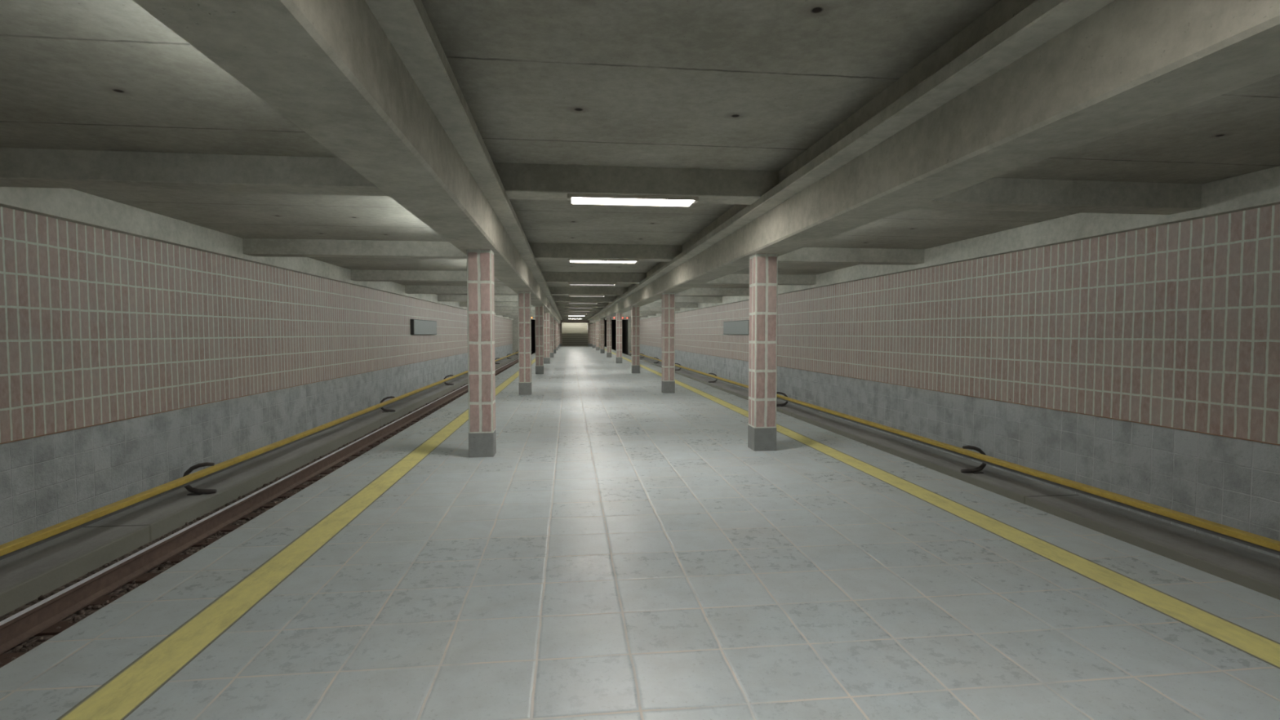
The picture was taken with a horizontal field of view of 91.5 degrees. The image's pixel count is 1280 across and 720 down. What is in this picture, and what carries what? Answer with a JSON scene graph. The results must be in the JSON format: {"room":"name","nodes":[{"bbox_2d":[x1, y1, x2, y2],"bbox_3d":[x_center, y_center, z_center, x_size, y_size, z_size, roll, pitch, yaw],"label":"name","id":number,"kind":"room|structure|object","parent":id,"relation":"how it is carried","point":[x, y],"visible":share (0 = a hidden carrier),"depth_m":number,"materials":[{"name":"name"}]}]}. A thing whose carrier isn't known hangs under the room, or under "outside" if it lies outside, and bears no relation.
{"room":"subway station platform","nodes":[
{"label":"subway station platform","id":0,"kind":"room"},
{"bbox_2d":[0,206,512,545],"bbox_3d":[-10.720,-0.768,31.732,0.306,5.170,91.500,0,3,-7],"label":"wall","id":1,"kind":"structure","parent":0,"point":[129,363],"depth_m":10.51,"materials":[{"name":"pink tile"}]},
{"bbox_2d":[0,186,513,319],"bbox_3d":[-10.498,-3.139,31.654,0.155,0.425,91.500,0,3,-7],"label":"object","id":2,"kind":"structure","parent":1,"relation":"attached to","point":[71,205],"depth_m":10.20,"materials":[{"name":"concrete"}]},
{"bbox_2d":[410,319,436,334],"bbox_3d":[-10.271,-1.556,29.734,0.152,0.690,4.800,0,3,-7],"label":"station sign","id":3,"kind":"object","parent":1,"relation":"attached to","point":[418,326],"visible":1,"depth_m":29.09,"materials":[{"name":"grey metal"}]},
{"bbox_2d":[0,355,518,617],"bbox_3d":[-10.091,1.572,31.906,0.997,0.480,91.500,0,3,-7],"label":"track bed","id":4,"kind":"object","parent":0,"point":[26,575],"depth_m":9.37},
{"bbox_2d":[182,462,216,495],"bbox_3d":[-7.428,1.994,10.488,0.517,0.543,0.120,0,3,-7],"label":"bracket","id":5,"kind":"object","parent":4,"relation":"on","point":[194,491],"visible":0.91,"depth_m":10.46,"materials":[{"name":"metal"}]},
{"bbox_2d":[0,351,518,560],"bbox_3d":[-9.521,0.965,30.938,0.130,0.127,89.500,0,3,-7],"label":"rail","id":6,"kind":"object","parent":5,"relation":"attached to","point":[16,546],"visible":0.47,"depth_m":9.07,"materials":[{"name":"metal"}]},
{"bbox_2d":[380,395,395,412],"bbox_3d":[-8.681,1.518,21.406,0.517,0.543,0.120,0,3,-7],"label":"bracket","id":7,"kind":"object","parent":4,"relation":"on","point":[391,397],"visible":0.91,"depth_m":21.38,"materials":[{"name":"metal"}]},
{"bbox_2d":[444,374,453,385],"bbox_3d":[-9.935,1.042,32.324,0.517,0.543,0.120,0,3,-7],"label":"bracket","id":8,"kind":"object","parent":4,"relation":"on","point":[446,384],"visible":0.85,"depth_m":32.31,"materials":[{"name":"metal"}]},
{"bbox_2d":[0,351,535,668],"bbox_3d":[-9.484,1.148,44.803,3.149,0.402,116.980,0,3,-7],"label":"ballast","id":9,"kind":"object","parent":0,"point":[33,642],"visible":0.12,"depth_m":8.09,"materials":[{"name":"gravel"}]},
{"bbox_2d":[0,652,26,666],"bbox_3d":[-5.249,2.798,5.766,2.600,0.120,0.260,0,3,-7],"label":"sleeper","id":10,"kind":"object","parent":9,"relation":"on","point":[4,661],"visible":0.02,"depth_m":5.75,"materials":[{"name":"brown wood"}]},
{"bbox_2d":[34,620,80,635],"bbox_3d":[-5.323,2.770,6.411,2.600,0.120,0.260,0,3,-7],"label":"sleeper","id":11,"kind":"object","parent":9,"relation":"on","point":[51,630],"visible":0.02,"depth_m":6.29,"materials":[{"name":"brown wood"}]},
{"bbox_2d":[84,594,124,607],"bbox_3d":[-5.397,2.742,7.056,2.600,0.120,0.260,0,3,-7],"label":"sleeper","id":12,"kind":"object","parent":9,"relation":"on","point":[102,600],"visible":0.07,"depth_m":6.96,"materials":[{"name":"brown wood"}]},
{"bbox_2d":[126,573,160,583],"bbox_3d":[-5.471,2.713,7.702,2.600,0.120,0.260,0,3,-7],"label":"sleeper","id":13,"kind":"object","parent":9,"relation":"on","point":[145,577],"visible":0.03,"depth_m":7.59,"materials":[{"name":"brown wood"}]},
{"bbox_2d":[161,554,192,564],"bbox_3d":[-5.545,2.685,8.347,2.600,0.120,0.260,0,3,-7],"label":"sleeper","id":14,"kind":"object","parent":9,"relation":"on","point":[175,559],"visible":0.04,"depth_m":8.24,"materials":[{"name":"brown wood"}]},
{"bbox_2d":[191,538,218,546],"bbox_3d":[-5.619,2.657,8.992,2.600,0.120,0.260,0,3,-7],"label":"sleeper","id":15,"kind":"object","parent":9,"relation":"on","point":[210,540],"visible":0.04,"depth_m":8.89,"materials":[{"name":"brown wood"}]},
{"bbox_2d":[218,524,242,532],"bbox_3d":[-5.693,2.629,9.637,2.600,0.120,0.260,0,3,-7],"label":"sleeper","id":16,"kind":"object","parent":9,"relation":"on","point":[229,528],"visible":0.02,"depth_m":9.52,"materials":[{"name":"brown wood"}]},
{"bbox_2d":[239,512,262,519],"bbox_3d":[-5.767,2.601,10.282,2.600,0.120,0.260,0,3,-7],"label":"sleeper","id":17,"kind":"object","parent":9,"relation":"on","point":[251,516],"visible":0.02,"depth_m":10.20,"materials":[{"name":"brown wood"}]},
{"bbox_2d":[0,349,535,654],"bbox_3d":[-10.466,0.919,44.580,0.150,0.250,116.800,0,3,-7],"label":"rail","id":18,"kind":"object","parent":9,"relation":"on","point":[15,629],"visible":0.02,"depth_m":8.15,"materials":[{"name":"metal"}]},
{"bbox_2d":[258,502,280,508],"bbox_3d":[-5.841,2.573,10.927,2.600,0.120,0.260,0,3,-7],"label":"sleeper","id":19,"kind":"object","parent":9,"relation":"on","point":[268,504],"visible":0.02,"depth_m":10.82,"materials":[{"name":"brown wood"}]},
{"bbox_2d":[276,493,296,498],"bbox_3d":[-5.915,2.545,11.572,2.600,0.120,0.260,0,3,-7],"label":"sleeper","id":20,"kind":"object","parent":9,"relation":"on","point":[288,495],"visible":0.09,"depth_m":11.48,"materials":[{"name":"brown wood"}]},
{"bbox_2d":[292,484,310,489],"bbox_3d":[-5.989,2.517,12.217,2.600,0.120,0.260,0,3,-7],"label":"sleeper","id":21,"kind":"object","parent":9,"relation":"on","point":[302,486],"visible":0.02,"depth_m":12.09,"materials":[{"name":"brown wood"}]},
{"bbox_2d":[306,476,324,481],"bbox_3d":[-6.063,2.488,12.863,2.600,0.120,0.260,0,3,-7],"label":"sleeper","id":22,"kind":"object","parent":9,"relation":"on","point":[314,479],"visible":0.08,"depth_m":12.69,"materials":[{"name":"brown wood"}]},
{"bbox_2d":[320,470,334,474],"bbox_3d":[-6.138,2.460,13.508,2.600,0.120,0.260,0,3,-7],"label":"sleeper","id":23,"kind":"object","parent":9,"relation":"on","point":[326,472],"visible":0.02,"depth_m":13.36,"materials":[{"name":"brown wood"}]},
{"bbox_2d":[331,463,346,467],"bbox_3d":[-6.212,2.432,14.153,2.600,0.120,0.260,0,3,-7],"label":"sleeper","id":24,"kind":"object","parent":9,"relation":"on","point":[337,465],"visible":0.02,"depth_m":14.02,"materials":[{"name":"brown wood"}]},
{"bbox_2d":[341,457,355,462],"bbox_3d":[-6.286,2.404,14.798,2.600,0.120,0.260,0,3,-7],"label":"sleeper","id":25,"kind":"object","parent":9,"relation":"on","point":[347,459],"visible":0.04,"depth_m":14.74,"materials":[{"name":"brown wood"}]},
{"bbox_2d":[351,453,364,456],"bbox_3d":[-6.360,2.376,15.443,2.600,0.120,0.260,0,3,-7],"label":"sleeper","id":26,"kind":"object","parent":9,"relation":"on","point":[356,454],"visible":0.02,"depth_m":15.26,"materials":[{"name":"brown wood"}]},
{"bbox_2d":[531,319,535,351],"bbox_3d":[-14.889,-3.392,90.406,3.819,5.500,25.450,0,3,-7],"label":"tunnel opening","id":27,"kind":"structure","parent":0,"point":[533,321],"depth_m":102.60,"materials":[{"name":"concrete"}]},
{"bbox_2d":[512,319,631,355],"bbox_3d":[-8.177,-2.800,78.326,15.990,5.170,0.610,0,3,-7],"label":"wall","id":28,"kind":"structure","parent":0,"point":[515,322],"depth_m":77.86,"materials":[{"name":"concrete"}]},
{"bbox_2d":[604,320,627,355],"bbox_3d":[-4.377,-3.446,91.610,3.819,5.500,25.450,0,3,-7],"label":"tunnel opening","id":29,"kind":"structure","parent":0,"point":[624,322],"depth_m":101.78,"materials":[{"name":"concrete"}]},
{"bbox_2d":[0,346,1279,719],"bbox_3d":[-2.946,1.044,32.855,7.361,1.550,91.800,0,3,-7],"label":"floor","id":30,"kind":"structure","parent":0,"point":[623,550],"depth_m":4.00,"materials":[{"name":"tile"}]},
{"bbox_2d":[56,358,535,719],"bbox_3d":[-5.813,0.291,32.331,0.293,0.004,91.480,0,3,-7],"label":"warning line","id":31,"kind":"object","parent":30,"relation":"on","point":[117,699],"visible":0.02,"depth_m":3.81,"materials":[{"name":"yellow paint"}]},
{"bbox_2d":[466,248,496,457],"bbox_3d":[-2.192,-0.088,8.622,0.331,2.825,0.331,0,3,-7],"label":"tiled column","id":32,"kind":"structure","parent":30,"relation":"on","point":[480,262],"depth_m":8.47,"materials":[{"name":"pink tile"}]},
{"bbox_2d":[518,291,531,395],"bbox_3d":[-3.178,-0.463,17.213,0.331,2.825,0.331,0,3,-7],"label":"tiled column","id":33,"kind":"structure","parent":30,"relation":"on","point":[524,297],"depth_m":17.05,"materials":[{"name":"tile"}]},
{"bbox_2d":[534,305,543,373],"bbox_3d":[-4.164,-0.838,25.803,0.331,2.825,0.331,0,3,-7],"label":"tiled column","id":34,"kind":"structure","parent":30,"relation":"on","point":[539,309],"depth_m":25.64,"materials":[{"name":"tile"}]},
{"bbox_2d":[543,312,550,364],"bbox_3d":[-5.150,-1.212,34.394,0.331,2.825,0.331,0,3,-7],"label":"tiled column","id":35,"kind":"structure","parent":30,"relation":"on","point":[546,315],"depth_m":34.24,"materials":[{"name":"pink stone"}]},
{"bbox_2d":[549,316,553,357],"bbox_3d":[-6.137,-1.587,42.984,0.331,2.825,0.331,0,3,-7],"label":"tiled column","id":36,"kind":"structure","parent":30,"relation":"on","point":[551,318],"depth_m":42.82,"materials":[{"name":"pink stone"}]},
{"bbox_2d":[553,319,555,353],"bbox_3d":[-7.123,-1.962,51.575,0.331,2.825,0.331,0,3,-7],"label":"tiled column","id":37,"kind":"structure","parent":30,"relation":"on","point":[554,320],"depth_m":51.43,"materials":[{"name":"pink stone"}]},
{"bbox_2d":[555,320,557,350],"bbox_3d":[-8.109,-2.336,60.166,0.331,2.825,0.331,0,3,-7],"label":"tiled column","id":38,"kind":"structure","parent":30,"relation":"on","point":[556,321],"depth_m":60.01,"materials":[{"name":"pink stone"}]},
{"bbox_2d":[557,322,559,348],"bbox_3d":[-9.096,-2.711,68.756,0.331,2.825,0.331,0,3,-7],"label":"tiled column","id":39,"kind":"structure","parent":30,"relation":"on","point":[557,322],"depth_m":68.61,"materials":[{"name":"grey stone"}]},
{"bbox_2d":[589,324,592,346],"bbox_3d":[-6.132,-3.118,78.066,0.331,2.825,0.331,0,3,-7],"label":"tiled column","id":40,"kind":"structure","parent":30,"relation":"on","point":[590,325],"depth_m":77.90,"materials":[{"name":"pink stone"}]},
{"bbox_2d":[586,0,1279,324],"bbox_3d":[-1.032,-2.978,32.748,0.760,0.845,91.500,0,3,-7],"label":"beam","id":41,"kind":"structure","parent":40,"relation":"on","point":[1026,82],"depth_m":3.76,"materials":[{"name":"concrete"}]},
{"bbox_2d":[592,322,595,348],"bbox_3d":[-5.116,-2.731,69.212,0.331,2.825,0.331,0,3,-7],"label":"tiled column","id":42,"kind":"structure","parent":30,"relation":"on","point":[593,323],"depth_m":69.05,"materials":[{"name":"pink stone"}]},
{"bbox_2d":[595,320,599,350],"bbox_3d":[-4.129,-2.357,60.622,0.331,2.825,0.331,0,3,-7],"label":"tiled column","id":43,"kind":"structure","parent":30,"relation":"on","point":[597,322],"depth_m":60.46,"materials":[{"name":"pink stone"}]},
{"bbox_2d":[600,319,604,353],"bbox_3d":[-3.143,-1.982,52.031,0.331,2.825,0.331,0,3,-7],"label":"tiled column","id":44,"kind":"structure","parent":30,"relation":"on","point":[602,321],"depth_m":51.88,"materials":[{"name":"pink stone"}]},
{"bbox_2d":[606,316,611,357],"bbox_3d":[-2.157,-1.607,43.441,0.331,2.825,0.331,0,3,-7],"label":"tiled column","id":45,"kind":"structure","parent":30,"relation":"on","point":[608,318],"depth_m":43.28,"materials":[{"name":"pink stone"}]},
{"bbox_2d":[616,312,622,363],"bbox_3d":[-1.171,-1.232,34.850,0.331,2.825,0.331,0,3,-7],"label":"tiled column","id":46,"kind":"structure","parent":30,"relation":"on","point":[619,315],"depth_m":34.69,"materials":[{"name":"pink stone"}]},
{"bbox_2d":[631,306,639,373],"bbox_3d":[-0.184,-0.858,26.259,0.331,2.825,0.331,0,3,-7],"label":"tiled column","id":47,"kind":"structure","parent":30,"relation":"on","point":[635,310],"depth_m":26.10,"materials":[{"name":"tile"}]},
{"bbox_2d":[661,292,675,393],"bbox_3d":[0.802,-0.483,17.669,0.331,2.825,0.331,0,3,-7],"label":"tiled column","id":48,"kind":"structure","parent":30,"relation":"on","point":[668,382],"depth_m":17.51,"materials":[{"name":"tile"}]},
{"bbox_2d":[747,253,777,451],"bbox_3d":[1.788,-0.108,9.078,0.331,2.825,0.331,0,3,-7],"label":"tiled column","id":49,"kind":"structure","parent":30,"relation":"on","point":[763,268],"depth_m":8.93,"materials":[{"name":"tile"}]},
{"bbox_2d":[599,346,1279,669],"bbox_3d":[-0.044,0.261,32.992,0.293,0.004,91.480,0,3,-7],"label":"warning line","id":50,"kind":"object","parent":30,"relation":"on","point":[1263,648],"visible":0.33,"depth_m":4.55,"materials":[{"name":"yellow paint"}]},
{"bbox_3d":[-10.112,-3.097,77.610,0.331,2.825,0.331,0,3,-7],"label":"tiled column","id":51,"kind":"structure","parent":30,"relation":"on","visible":0},
{"bbox_2d":[133,0,562,324],"bbox_3d":[-4.827,-2.958,32.313,0.760,0.845,91.500,0,3,-7],"label":"beam","id":52,"kind":"structure","parent":51,"relation":"on","point":[374,82],"depth_m":3.34,"materials":[{"name":"concrete"}]},
{"bbox_2d":[0,0,1279,296],"bbox_3d":[-2.975,-3.557,32.902,15.990,0.300,92.300,0,3,-7],"label":"ceiling","id":53,"kind":"structure","parent":0,"point":[751,85],"depth_m":5.39,"materials":[{"name":"concrete"}]},
{"bbox_2d":[0,147,388,195],"bbox_3d":[-4.955,-2.118,7.068,5.250,0.324,0.445,0,3,-7],"label":"cross beam","id":54,"kind":"structure","parent":53,"relation":"attached to","point":[19,166],"depth_m":6.87,"materials":[{"name":"concrete"}]},
{"bbox_2d":[242,238,466,258],"bbox_3d":[-5.694,-2.399,13.504,5.250,0.324,0.445,0,3,-7],"label":"cross beam","id":55,"kind":"structure","parent":53,"relation":"attached to","point":[251,246],"depth_m":13.25,"materials":[{"name":"concrete"}]},
{"bbox_2d":[351,269,502,282],"bbox_3d":[-6.433,-2.679,19.941,5.250,0.324,0.445,0,3,-7],"label":"cross beam","id":56,"kind":"structure","parent":53,"relation":"attached to","point":[367,275],"depth_m":19.63,"materials":[{"name":"concrete"}]},
{"bbox_2d":[404,285,517,294],"bbox_3d":[-7.172,-2.960,26.377,5.250,0.324,0.445,0,3,-7],"label":"cross beam","id":57,"kind":"structure","parent":53,"relation":"attached to","point":[498,290],"depth_m":26.07,"materials":[{"name":"concrete"}]},
{"bbox_2d":[437,294,518,302],"bbox_3d":[-7.911,-3.241,32.813,5.250,0.324,0.445,0,3,-7],"label":"cross beam","id":58,"kind":"structure","parent":53,"relation":"attached to","point":[440,297],"depth_m":32.45,"materials":[{"name":"concrete"}]},
{"bbox_2d":[459,301,533,306],"bbox_3d":[-8.650,-3.522,39.250,5.250,0.324,0.445,0,3,-7],"label":"cross beam","id":59,"kind":"structure","parent":53,"relation":"attached to","point":[462,304],"depth_m":39.05,"materials":[{"name":"concrete"}]},
{"bbox_2d":[494,306,534,310],"bbox_3d":[-9.389,-3.802,45.686,5.250,0.324,0.445,0,3,-7],"label":"cross beam","id":60,"kind":"structure","parent":53,"relation":"attached to","point":[495,308],"depth_m":45.44,"materials":[{"name":"concrete"}]},
{"bbox_2d":[494,310,534,313],"bbox_3d":[-10.128,-4.083,52.123,5.250,0.324,0.445,0,3,-7],"label":"cross beam","id":61,"kind":"structure","parent":53,"relation":"attached to","point":[495,311],"depth_m":51.85,"materials":[{"name":"concrete"}]},
{"bbox_2d":[495,313,534,315],"bbox_3d":[-10.867,-4.364,58.559,5.250,0.324,0.445,0,3,-7],"label":"cross beam","id":62,"kind":"structure","parent":53,"relation":"attached to","point":[495,313],"depth_m":58.17,"materials":[{"name":"concrete"}]},
{"bbox_2d":[502,315,534,316],"bbox_3d":[-11.606,-4.644,64.996,5.250,0.324,0.445,0,3,-7],"label":"cross beam","id":63,"kind":"structure","parent":53,"relation":"attached to","point":[503,315],"depth_m":64.58,"materials":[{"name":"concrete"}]},
{"bbox_2d":[561,317,589,318],"bbox_3d":[-7.462,-4.950,71.992,3.500,0.324,0.445,0,3,-7],"label":"cross beam","id":64,"kind":"structure","parent":53,"relation":"attached to","point":[562,317],"depth_m":71.77,"materials":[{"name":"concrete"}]},
{"bbox_2d":[562,318,588,319],"bbox_3d":[-8.118,-5.199,77.707,3.500,0.324,0.445,0,3,-7],"label":"cross beam","id":65,"kind":"structure","parent":53,"relation":"attached to","point":[562,318],"depth_m":77.61,"materials":[{"name":"concrete"}]},
{"bbox_2d":[560,315,591,317],"bbox_3d":[-6.723,-4.669,65.555,3.500,0.324,0.445,0,3,-7],"label":"cross beam","id":66,"kind":"structure","parent":53,"relation":"attached to","point":[562,316],"depth_m":65.38,"materials":[{"name":"concrete"}]},
{"bbox_2d":[560,313,595,315],"bbox_3d":[-5.984,-4.389,59.119,3.500,0.324,0.445,0,3,-7],"label":"cross beam","id":67,"kind":"structure","parent":53,"relation":"attached to","point":[587,314],"depth_m":58.95,"materials":[{"name":"concrete"}]},
{"bbox_2d":[559,311,598,313],"bbox_3d":[-5.245,-4.108,52.682,3.500,0.324,0.445,0,3,-7],"label":"cross beam","id":68,"kind":"structure","parent":53,"relation":"attached to","point":[560,312],"depth_m":52.47,"materials":[{"name":"concrete"}]},
{"bbox_2d":[557,306,603,311],"bbox_3d":[-4.506,-3.827,46.246,3.500,0.324,0.445,0,3,-7],"label":"cross beam","id":69,"kind":"structure","parent":53,"relation":"attached to","point":[560,308],"depth_m":46.06,"materials":[{"name":"concrete"}]},
{"bbox_2d":[568,310,589,311],"bbox_3d":[-4.528,-3.631,46.252,1.580,0.070,0.390,0,3,-7],"label":"ceiling lamp","id":70,"kind":"object","parent":69,"relation":"attached to","point":[568,310],"visible":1,"depth_m":46.05,"materials":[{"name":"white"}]},
{"bbox_2d":[555,302,608,306],"bbox_3d":[-3.767,-3.546,39.809,3.500,0.324,0.445,0,3,-7],"label":"cross beam","id":71,"kind":"structure","parent":53,"relation":"attached to","point":[557,304],"depth_m":39.59,"materials":[{"name":"concrete"}]},
{"bbox_2d":[568,306,593,308],"bbox_3d":[-3.789,-3.350,39.816,1.580,0.070,0.390,0,3,-7],"label":"ceiling lamp","id":72,"kind":"object","parent":71,"relation":"attached to","point":[568,307],"visible":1,"depth_m":39.72,"materials":[{"name":"white plastic"}]},
{"bbox_2d":[551,295,616,302],"bbox_3d":[-3.028,-3.266,33.373,3.500,0.324,0.445,0,3,-7],"label":"cross beam","id":73,"kind":"structure","parent":53,"relation":"attached to","point":[557,298],"depth_m":33.16,"materials":[{"name":"concrete"}]},
{"bbox_2d":[568,302,598,303],"bbox_3d":[-3.050,-3.069,33.379,1.580,0.070,0.390,0,3,-7],"label":"ceiling lamp","id":74,"kind":"object","parent":73,"relation":"attached to","point":[568,302],"visible":1,"depth_m":33.27,"materials":[{"name":"white plastic"}]},
{"bbox_2d":[548,286,627,295],"bbox_3d":[-2.289,-2.985,26.937,3.500,0.324,0.445,0,3,-7],"label":"cross beam","id":75,"kind":"structure","parent":53,"relation":"attached to","point":[553,290],"depth_m":26.72,"materials":[{"name":"concrete"}]},
{"bbox_2d":[568,294,604,296],"bbox_3d":[-2.311,-2.788,26.943,1.580,0.070,0.390,0,3,-7],"label":"ceiling lamp","id":76,"kind":"object","parent":75,"relation":"attached to","point":[568,295],"visible":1,"depth_m":26.75,"materials":[{"name":"white plastic"}]},
{"bbox_2d":[542,271,646,283],"bbox_3d":[-1.550,-2.704,20.500,3.500,0.324,0.445,0,3,-7],"label":"cross beam","id":77,"kind":"structure","parent":53,"relation":"attached to","point":[549,277],"depth_m":20.28,"materials":[{"name":"concrete"}]},
{"bbox_2d":[568,282,616,285],"bbox_3d":[-1.572,-2.507,20.506,1.580,0.070,0.390,0,3,-7],"label":"ceiling lamp","id":78,"kind":"object","parent":77,"relation":"attached to","point":[570,283],"visible":1,"depth_m":20.36,"materials":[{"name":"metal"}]},
{"bbox_2d":[528,242,682,262],"bbox_3d":[-0.811,-2.424,14.064,3.500,0.324,0.445,0,3,-7],"label":"cross beam","id":79,"kind":"structure","parent":53,"relation":"attached to","point":[541,251],"depth_m":13.85,"materials":[{"name":"concrete"}]},
{"bbox_2d":[568,257,638,262],"bbox_3d":[-0.833,-2.237,14.069,1.580,0.050,0.390,0,3,-7],"label":"ceiling lamp","id":80,"kind":"object","parent":79,"relation":"attached to","point":[573,260],"visible":1,"depth_m":13.95,"materials":[{"name":"white plastic"}]},
{"bbox_2d":[570,260,635,262],"bbox_3d":[-0.833,-2.229,14.070,1.474,0.003,0.373,0,3,-7],"label":"diffuser","id":81,"kind":"object","parent":80,"relation":"attached to","point":[573,261],"depth_m":14.13,"materials":[{"name":"white plastic"}]},
{"bbox_2d":[604,318,631,319],"bbox_3d":[-3.235,-5.224,78.266,5.250,0.324,0.445,0,3,-7],"label":"cross beam","id":82,"kind":"structure","parent":53,"relation":"attached to","point":[611,318],"depth_m":78.19,"materials":[{"name":"concrete"}]},
{"bbox_2d":[611,315,647,317],"bbox_3d":[-1.840,-4.694,66.115,5.250,0.324,0.445,0,3,-7],"label":"cross beam","id":83,"kind":"structure","parent":53,"relation":"attached to","point":[614,316],"depth_m":65.97,"materials":[{"name":"concrete"}]},
{"bbox_2d":[493,162,778,204],"bbox_3d":[-0.072,-2.143,7.627,3.500,0.324,0.445,0,3,-7],"label":"cross beam","id":84,"kind":"structure","parent":53,"relation":"attached to","point":[519,180],"depth_m":7.42,"materials":[{"name":"concrete"}]},
{"bbox_2d":[567,193,698,206],"bbox_3d":[-0.094,-1.956,7.633,1.580,0.050,0.390,0,3,-7],"label":"ceiling lamp","id":85,"kind":"object","parent":84,"relation":"attached to","point":[576,198],"visible":1,"depth_m":7.55,"materials":[{"name":"white plastic"}]},
{"bbox_2d":[571,197,693,205],"bbox_3d":[-0.094,-1.948,7.633,1.474,0.003,0.373,0,3,-7],"label":"diffuser","id":86,"kind":"object","parent":85,"relation":"attached to","point":[598,201],"depth_m":7.64,"materials":[{"name":"white plastic"}]},
{"bbox_2d":[622,313,656,315],"bbox_3d":[-1.101,-4.413,59.678,5.250,0.324,0.445,0,3,-7],"label":"cross beam","id":87,"kind":"structure","parent":53,"relation":"attached to","point":[623,314],"depth_m":59.63,"materials":[{"name":"concrete"}]},
{"bbox_2d":[622,311,662,313],"bbox_3d":[-0.362,-4.133,53.242,5.250,0.324,0.445,0,3,-7],"label":"cross beam","id":88,"kind":"structure","parent":53,"relation":"attached to","point":[627,312],"depth_m":53.14,"materials":[{"name":"concrete"}]},
{"bbox_2d":[629,307,679,311],"bbox_3d":[0.377,-3.852,46.805,5.250,0.324,0.445,0,3,-7],"label":"cross beam","id":89,"kind":"structure","parent":53,"relation":"attached to","point":[641,308],"depth_m":46.65,"materials":[{"name":"concrete"}]},
{"bbox_2d":[640,302,697,307],"bbox_3d":[1.116,-3.571,40.369,5.250,0.324,0.445,0,3,-7],"label":"cross beam","id":90,"kind":"structure","parent":53,"relation":"attached to","point":[651,304],"depth_m":40.32,"materials":[{"name":"concrete"}]},
{"bbox_2d":[651,296,722,302],"bbox_3d":[1.855,-3.291,33.933,5.250,0.324,0.445,0,3,-7],"label":"cross beam","id":91,"kind":"structure","parent":53,"relation":"attached to","point":[677,299],"depth_m":33.85,"materials":[{"name":"concrete"}]},
{"bbox_2d":[675,287,749,296],"bbox_3d":[2.594,-3.010,27.496,5.250,0.324,0.445,0,3,-7],"label":"cross beam","id":92,"kind":"structure","parent":53,"relation":"attached to","point":[694,291],"depth_m":27.36,"materials":[{"name":"concrete"}]},
{"bbox_2d":[703,273,816,284],"bbox_3d":[3.333,-2.729,21.060,5.250,0.324,0.445,0,3,-7],"label":"cross beam","id":93,"kind":"structure","parent":53,"relation":"attached to","point":[731,278],"depth_m":21.00,"materials":[{"name":"concrete"}]},
{"bbox_2d":[777,247,924,265],"bbox_3d":[4.072,-2.448,14.623,5.250,0.324,0.445,0,3,-7],"label":"cross beam","id":94,"kind":"structure","parent":53,"relation":"attached to","point":[803,255],"depth_m":14.53,"materials":[{"name":"concrete"}]},
{"bbox_2d":[911,177,1201,214],"bbox_3d":[4.811,-2.168,8.187,5.250,0.324,0.445,0,3,-7],"label":"cross beam","id":95,"kind":"structure","parent":53,"relation":"attached to","point":[1015,194],"depth_m":8.11,"materials":[{"name":"concrete"}]},
{"bbox_2d":[628,354,1279,599],"bbox_3d":[4.232,1.499,33.547,0.997,0.480,91.500,0,3,-7],"label":"track bed","id":96,"kind":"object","parent":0,"point":[1255,571],"depth_m":9.63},
{"bbox_2d":[708,373,717,382],"bbox_3d":[3.981,0.971,33.919,0.517,0.543,0.120,0,3,-7],"label":"bracket","id":97,"kind":"object","parent":96,"relation":"on","point":[714,381],"visible":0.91,"depth_m":33.89,"materials":[{"name":"metal"}]},
{"bbox_2d":[776,391,787,406],"bbox_3d":[5.234,1.447,23.001,0.517,0.543,0.120,0,3,-7],"label":"bracket","id":98,"kind":"object","parent":96,"relation":"on","point":[780,393],"visible":0.84,"depth_m":22.97,"materials":[{"name":"metal"}]},
{"bbox_2d":[960,445,986,473],"bbox_3d":[6.488,1.923,12.083,0.517,0.543,0.120,0,3,-7],"label":"bracket","id":99,"kind":"object","parent":96,"relation":"on","point":[976,470],"visible":0.89,"depth_m":12.05,"materials":[{"name":"metal"}]},
{"bbox_2d":[629,351,1279,555],"bbox_3d":[3.891,0.896,32.474,0.130,0.127,89.500,0,3,-7],"label":"rail","id":100,"kind":"object","parent":99,"relation":"attached to","point":[1273,546],"visible":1,"depth_m":9.21,"materials":[{"name":"metal"}]},
{"bbox_2d":[640,204,1279,558],"bbox_3d":[4.862,-0.847,33.517,0.306,5.170,91.500,0,3,-7],"label":"wall","id":101,"kind":"structure","parent":0,"point":[1144,364],"depth_m":10.42,"materials":[{"name":"pink tile"}]},
{"bbox_2d":[723,320,749,334],"bbox_3d":[4.868,-1.634,31.469,0.152,0.690,4.800,0,3,-7],"label":"station sign","id":102,"kind":"object","parent":101,"relation":"attached to","point":[731,327],"visible":0.88,"depth_m":31.12,"materials":[{"name":"grey metal"}]},
{"bbox_2d":[640,165,1279,319],"bbox_3d":[4.638,-3.216,33.388,0.155,0.425,91.500,0,3,-7],"label":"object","id":103,"kind":"structure","parent":101,"relation":"attached to","point":[1259,188],"depth_m":10.54,"materials":[{"name":"concrete"}]},
{"bbox_3d":[-9.046,-5.144,85.811,4.200,6.600,15.150,0,3,-7],"label":"wall","id":104,"kind":"structure","parent":0,"visible":0},
{"bbox_2d":[561,333,587,346],"bbox_3d":[-8.553,-2.709,81.617,3.780,1.700,3.000,0,3,-7],"label":"staircase","id":105,"kind":"structure","parent":104,"relation":"on","point":[567,339],"depth_m":81.45,"materials":[{"name":"concrete"}]},
{"bbox_3d":[-9.305,-4.798,88.084,3.780,2.510,10.190,0,3,-7],"label":"stair landing","id":106,"kind":"structure","parent":104,"relation":"attached to","visible":0},
{"bbox_2d":[561,322,587,333],"bbox_3d":[-9.140,-4.885,86.643,3.780,2.211,3.900,0,3,-7],"label":"staircase","id":107,"kind":"structure","parent":106,"relation":"on","point":[566,327],"depth_m":85.83,"materials":[{"name":"stone"}]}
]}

